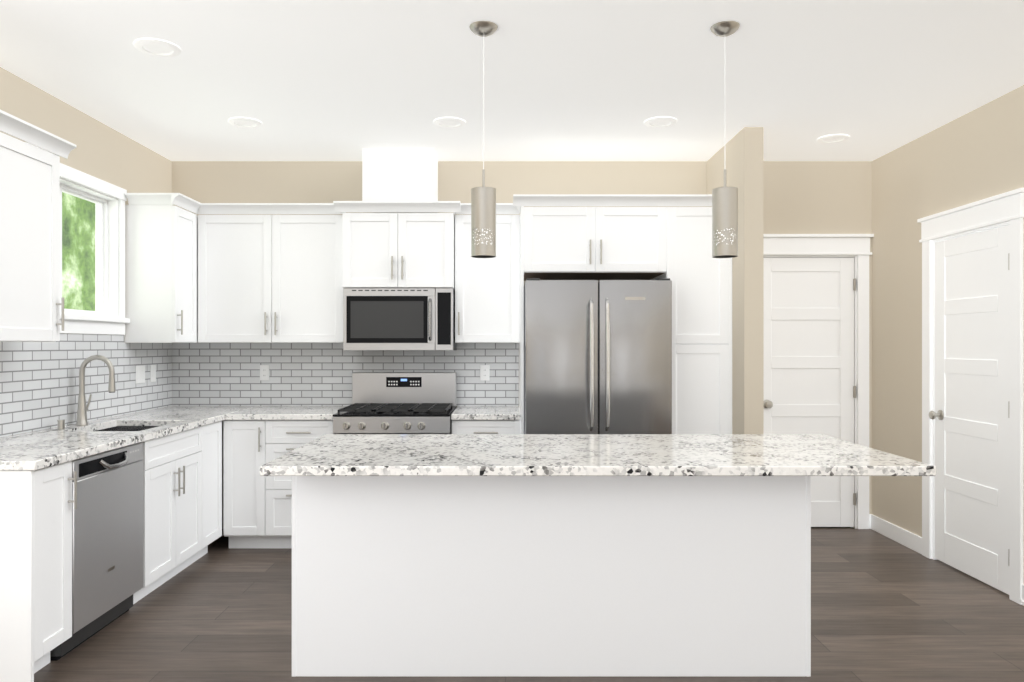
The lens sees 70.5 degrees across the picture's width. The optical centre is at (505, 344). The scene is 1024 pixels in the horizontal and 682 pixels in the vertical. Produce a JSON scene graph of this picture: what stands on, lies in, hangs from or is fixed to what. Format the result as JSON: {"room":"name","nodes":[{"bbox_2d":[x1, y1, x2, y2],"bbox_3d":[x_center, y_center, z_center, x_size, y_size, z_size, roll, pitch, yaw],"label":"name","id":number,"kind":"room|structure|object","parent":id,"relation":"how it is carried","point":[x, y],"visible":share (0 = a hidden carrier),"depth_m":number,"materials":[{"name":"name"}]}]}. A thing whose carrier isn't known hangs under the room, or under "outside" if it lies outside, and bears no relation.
{"room":"kitchen","nodes":[
{"label":"kitchen","id":0,"kind":"room"},
{"bbox_2d":[0,67,171,437],"bbox_3d":[-2.565,0.000,1.400,0.150,2.740,8.000,0,0,0],"label":"wall","id":1,"kind":"structure","parent":0,"point":[104,152],"depth_m":4.34,"materials":[{"name":"paint"}]},
{"bbox_2d":[0,110,75,341],"bbox_3d":[-2.299,-0.499,3.055,0.377,0.968,1.010,0,0,0],"label":"upper cabinet","id":2,"kind":"object","parent":1,"relation":"attached to","point":[30,303],"visible":1,"depth_m":3.29,"materials":[{"name":"white wood"}]},
{"bbox_2d":[0,333,171,436],"bbox_3d":[-2.487,0.196,4.117,0.006,0.519,2.554,0,0,0],"label":"tile backsplash","id":3,"kind":"structure","parent":1,"relation":"attached to","point":[39,385],"depth_m":4.15,"materials":[{"name":"white tile"}]},
{"bbox_2d":[136,365,144,383],"bbox_3d":[-2.480,0.200,4.920,0.008,0.120,0.120,0,0,0],"label":"light switch","id":4,"kind":"object","parent":3,"relation":"attached to","point":[140,374],"visible":1,"depth_m":4.92,"materials":[{"name":"white plastic"}]},
{"bbox_2d":[150,365,155,381],"bbox_3d":[-2.480,0.200,5.098,0.008,0.120,0.075,0,0,0],"label":"light switch","id":5,"kind":"object","parent":3,"relation":"attached to","point":[152,373],"visible":1,"depth_m":5.09,"materials":[{"name":"white plastic"}]},
{"bbox_2d":[60,163,129,334],"bbox_3d":[-2.535,-0.537,4.150,0.180,0.945,1.140,0,0,0],"label":"window","id":6,"kind":"structure","parent":1,"relation":"in","point":[106,315],"depth_m":4.62,"materials":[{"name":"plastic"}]},
{"bbox_2d":[125,193,200,342],"bbox_3d":[-2.299,-0.499,5.038,0.377,0.968,0.717,0,0,0],"label":"upper cabinet","id":7,"kind":"object","parent":1,"relation":"attached to","point":[161,268],"visible":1,"depth_m":4.73,"materials":[{"name":"white wood"}]},
{"bbox_2d":[362,149,437,212],"bbox_3d":[-0.752,-1.177,5.224,0.495,0.383,0.349,0,0,0],"label":"cover","id":8,"kind":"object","parent":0,"point":[399,174],"depth_m":5.05,"materials":[{"name":"paint"}]},
{"bbox_2d":[0,0,1023,160],"bbox_3d":[0.120,-1.395,1.400,5.520,0.050,8.300,0,0,0],"label":"ceiling","id":9,"kind":"structure","parent":0,"point":[350,80],"depth_m":3.64,"materials":[{"name":"white paint"}]},
{"bbox_2d":[133,38,180,56],"bbox_3d":[-1.600,-1.363,3.330,0.200,0.012,0.200,0,0,0],"label":"recessed light","id":10,"kind":"object","parent":9,"relation":"in","point":[157,47],"visible":0.98,"depth_m":3.32,"materials":[{"name":"white plastic"}]},
{"bbox_2d":[228,117,261,127],"bbox_3d":[-1.600,-1.363,4.450,0.200,0.012,0.200,0,0,0],"label":"recessed light","id":11,"kind":"object","parent":9,"relation":"in","point":[244,122],"visible":0.98,"depth_m":4.44,"materials":[{"name":"white plastic"}]},
{"bbox_2d":[433,117,465,127],"bbox_3d":[-0.345,-1.363,4.450,0.200,0.012,0.200,0,0,0],"label":"recessed light","id":12,"kind":"object","parent":9,"relation":"in","point":[448,122],"visible":1,"depth_m":4.44,"materials":[{"name":"white plastic"}]},
{"bbox_2d":[469,21,497,257],"bbox_3d":[-0.095,-0.875,3.120,0.124,0.990,0.124,0,0,0],"label":"pendant light","id":13,"kind":"object","parent":9,"relation":"hanging from","point":[483,221],"visible":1,"depth_m":3.08,"materials":[{"name":"silver metal"}]},
{"bbox_2d":[644,117,676,127],"bbox_3d":[0.950,-1.363,4.440,0.200,0.012,0.200,0,0,0],"label":"recessed light","id":14,"kind":"object","parent":9,"relation":"in","point":[657,122],"visible":1,"depth_m":4.42,"materials":[{"name":"white plastic"}]},
{"bbox_2d":[710,21,739,257],"bbox_3d":[0.945,-0.875,3.120,0.124,0.990,0.124,0,0,0],"label":"pendant light","id":15,"kind":"object","parent":9,"relation":"hanging from","point":[724,221],"visible":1,"depth_m":3.08,"materials":[{"name":"silver metal"}]},
{"bbox_2d":[817,134,849,143],"bbox_3d":[2.170,-1.363,4.800,0.200,0.012,0.200,0,0,0],"label":"recessed light","id":16,"kind":"object","parent":9,"relation":"in","point":[832,138],"visible":1,"depth_m":4.78,"materials":[{"name":"white plastic"}]},
{"bbox_2d":[172,161,871,528],"bbox_3d":[0.120,0.000,5.635,5.520,2.740,0.470,0,0,0],"label":"wall","id":17,"kind":"structure","parent":0,"point":[816,197],"depth_m":5.40,"materials":[{"name":"paint"}]},
{"bbox_2d":[198,203,342,342],"bbox_3d":[-1.645,-0.499,5.208,1.030,0.968,0.377,0,0,0],"label":"upper cabinet","id":18,"kind":"object","parent":17,"relation":"attached to","point":[270,278],"visible":0.94,"depth_m":5.08,"materials":[{"name":"white wood"}]},
{"bbox_2d":[172,343,518,405],"bbox_3d":[-1.193,0.221,5.397,2.582,0.469,0.006,0,0,0],"label":"tile backsplash","id":19,"kind":"structure","parent":17,"relation":"attached to","point":[228,374],"depth_m":5.39,"materials":[{"name":"white tile"}]},
{"bbox_2d":[260,365,268,380],"bbox_3d":[-1.795,0.207,5.390,0.070,0.115,0.007,0,0,0],"label":"electrical outlet","id":20,"kind":"object","parent":19,"relation":"attached to","point":[264,372],"visible":1,"depth_m":5.39,"materials":[{"name":"white plastic"}]},
{"bbox_2d":[480,365,489,380],"bbox_3d":[-0.155,0.207,5.390,0.070,0.115,0.007,0,0,0],"label":"electrical outlet","id":21,"kind":"object","parent":19,"relation":"attached to","point":[484,372],"visible":1,"depth_m":5.39,"materials":[{"name":"white plastic"}]},
{"bbox_2d":[333,201,460,289],"bbox_3d":[-0.744,-0.690,5.171,0.866,0.587,0.452,0,0,0],"label":"upper cabinet","id":22,"kind":"object","parent":17,"relation":"attached to","point":[398,250],"visible":1,"depth_m":5.00,"materials":[{"name":"white wood"}]},
{"bbox_2d":[343,288,456,349],"bbox_3d":[-0.744,-0.177,5.179,0.760,0.431,0.424,0,0,0],"label":"over-the-range microwave","id":23,"kind":"object","parent":22,"relation":"attached to","point":[398,318],"visible":1,"depth_m":5.01,"materials":[{"name":"metal"}]},
{"bbox_2d":[455,203,519,342],"bbox_3d":[-0.129,-0.499,5.208,0.454,0.968,0.377,0,0,0],"label":"upper cabinet","id":24,"kind":"object","parent":17,"relation":"attached to","point":[487,300],"visible":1,"depth_m":5.08,"materials":[{"name":"white wood"}]},
{"bbox_2d":[763,258,855,526],"bbox_3d":[2.247,0.353,5.387,0.738,2.010,0.102,0,0,0],"label":"door","id":25,"kind":"structure","parent":17,"relation":"in","point":[809,387],"depth_m":5.41,"materials":[{"name":"white wood"}]},
{"bbox_2d":[763,234,873,528],"bbox_3d":[2.240,0.274,5.458,0.980,2.193,0.184,0,0,0],"label":"door frame","id":26,"kind":"structure","parent":17,"relation":"attached to","point":[856,247],"depth_m":5.38,"materials":[{"name":"white wood"}]},
{"bbox_2d":[34,527,1023,681],"bbox_3d":[0.120,1.395,1.400,5.520,0.050,8.300,0,0,0],"label":"floor","id":27,"kind":"structure","parent":0,"point":[884,608],"depth_m":3.51,"materials":[{"name":"brown wood"}]},
{"bbox_2d":[0,461,76,681],"bbox_3d":[-2.177,0.932,2.988,0.619,0.876,0.274,0,0,0],"label":"base cabinet","id":28,"kind":"object","parent":27,"relation":"on","point":[36,506],"depth_m":2.87,"materials":[{"name":"white wood"}]},
{"bbox_2d":[0,406,239,470],"bbox_3d":[-2.165,0.575,4.119,0.647,0.238,2.558,0,0,0],"label":"countertop","id":29,"kind":"structure","parent":28,"relation":"on","point":[36,450],"depth_m":3.65,"materials":[{"name":"stone"}]},
{"bbox_2d":[57,355,115,429],"bbox_3d":[-2.327,0.256,4.030,0.222,0.399,0.279,0,0,0],"label":"faucet","id":30,"kind":"object","parent":29,"relation":"on","point":[82,409],"visible":1,"depth_m":4.10,"materials":[{"name":"silver metal"}]},
{"bbox_2d":[50,442,142,660],"bbox_3d":[-2.152,0.936,3.440,0.636,0.868,0.606,0,0,0],"label":"dishwasher","id":31,"kind":"object","parent":27,"relation":"on","point":[107,548],"visible":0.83,"depth_m":3.39,"materials":[{"name":"metal"}]},
{"bbox_2d":[142,421,221,572],"bbox_3d":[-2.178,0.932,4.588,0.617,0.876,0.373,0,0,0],"label":"base cabinet","id":32,"kind":"object","parent":27,"relation":"on","point":[182,500],"depth_m":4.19,"materials":[{"name":"white wood"}]},
{"bbox_2d":[223,420,266,547],"bbox_3d":[-1.726,0.932,5.088,0.278,0.876,0.617,0,0,0],"label":"base cabinet","id":33,"kind":"object","parent":27,"relation":"on","point":[257,510],"depth_m":4.79,"materials":[{"name":"white wood"}]},
{"bbox_2d":[224,406,345,419],"bbox_3d":[-1.478,0.475,5.064,0.700,0.038,0.668,0,0,0],"label":"countertop","id":34,"kind":"structure","parent":33,"relation":"on","point":[245,412],"depth_m":4.81,"materials":[{"name":"stone"}]},
{"bbox_2d":[267,420,334,547],"bbox_3d":[-1.388,0.932,5.088,0.517,0.876,0.617,0,0,0],"label":"base cabinet","id":35,"kind":"object","parent":27,"relation":"on","point":[283,436],"depth_m":4.78,"materials":[{"name":"white wood"}]},
{"bbox_2d":[333,372,456,433],"bbox_3d":[-0.744,0.786,5.011,0.760,1.168,0.717,0,0,0],"label":"range","id":36,"kind":"object","parent":27,"relation":"on","point":[404,402],"visible":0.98,"depth_m":5.25,"materials":[{"name":"metal"}]},
{"bbox_2d":[452,420,519,433],"bbox_3d":[-0.130,0.932,5.088,0.455,0.876,0.617,0,0,0],"label":"base cabinet","id":37,"kind":"object","parent":27,"relation":"on","point":[458,426],"depth_m":4.78,"materials":[{"name":"white wood"}]},
{"bbox_2d":[451,406,519,419],"bbox_3d":[-0.132,0.475,5.077,0.457,0.038,0.643,0,0,0],"label":"countertop","id":38,"kind":"structure","parent":37,"relation":"on","point":[486,413],"depth_m":4.82,"materials":[{"name":"stone"}]},
{"bbox_2d":[292,476,810,676],"bbox_3d":[0.188,0.932,3.320,2.144,0.875,0.661,0,0,0],"label":"kitchen island","id":39,"kind":"object","parent":27,"relation":"on","point":[551,576],"visible":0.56,"depth_m":2.99,"materials":[{"name":"paint"}]},
{"bbox_2d":[260,434,935,475],"bbox_3d":[0.347,0.475,3.210,2.545,0.038,0.980,0,0,0],"label":"island countertop","id":40,"kind":"structure","parent":39,"relation":"on","point":[574,455],"depth_m":2.96,"materials":[{"name":"stone"}]},
{"bbox_2d":[524,278,671,433],"bbox_3d":[0.592,0.473,4.940,0.931,1.794,0.839,0,0,0],"label":"fridge","id":41,"kind":"object","parent":27,"relation":"on","point":[597,357],"visible":0.52,"depth_m":4.59,"materials":[{"name":"metal"}]},
{"bbox_2d":[513,194,731,433],"bbox_3d":[0.773,0.194,5.064,1.446,2.353,0.667,0,0,0],"label":"cabinet surround","id":42,"kind":"object","parent":27,"relation":"on","point":[674,244],"visible":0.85,"depth_m":4.79,"materials":[{"name":"white wood"}]},
{"bbox_2d":[707,127,762,433],"bbox_3d":[1.560,0.001,4.974,0.120,2.739,0.849,0,0,0],"label":"wall","id":43,"kind":"structure","parent":0,"point":[738,156],"depth_m":4.55,"materials":[{"name":"paint"}]},
{"bbox_2d":[872,85,1023,583],"bbox_3d":[2.965,0.000,1.400,0.470,2.740,8.000,0,0,0],"label":"wall","id":44,"kind":"structure","parent":0,"point":[977,154],"depth_m":4.87,"materials":[{"name":"paint"}]},
{"bbox_2d":[869,514,921,553],"bbox_3d":[2.718,1.315,5.060,0.023,0.110,0.679,0,0,0],"label":"baseboard","id":45,"kind":"structure","parent":44,"relation":"attached to","point":[906,538],"depth_m":5.03,"materials":[{"name":"white wood"}]},
{"bbox_2d":[929,225,1008,594],"bbox_3d":[2.717,0.353,4.261,0.102,2.010,0.713,0,0,0],"label":"door","id":46,"kind":"structure","parent":44,"relation":"in","point":[969,414],"depth_m":4.24,"materials":[{"name":"white wood"}]},
{"bbox_2d":[917,188,1023,604],"bbox_3d":[2.788,0.274,4.268,0.184,2.193,0.955,0,0,0],"label":"door frame","id":47,"kind":"structure","parent":44,"relation":"attached to","point":[1000,210],"depth_m":3.96,"materials":[{"name":"white wood"}]},
{"bbox_2d":[1019,584,1023,605],"bbox_3d":[2.715,1.315,0.607,0.029,0.110,6.413,0,0,0],"label":"baseboard","id":48,"kind":"structure","parent":44,"relation":"attached to","point":[1021,601],"depth_m":3.80,"materials":[{"name":"white wood"}]},
{"label":"outside","id":49,"kind":"structure","parent":0,"visible":0},
{"bbox_2d":[62,192,94,310],"bbox_3d":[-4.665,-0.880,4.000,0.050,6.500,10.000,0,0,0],"label":"trees","id":50,"kind":"object","parent":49,"point":[80,230],"depth_m":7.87,"materials":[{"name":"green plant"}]}
]}

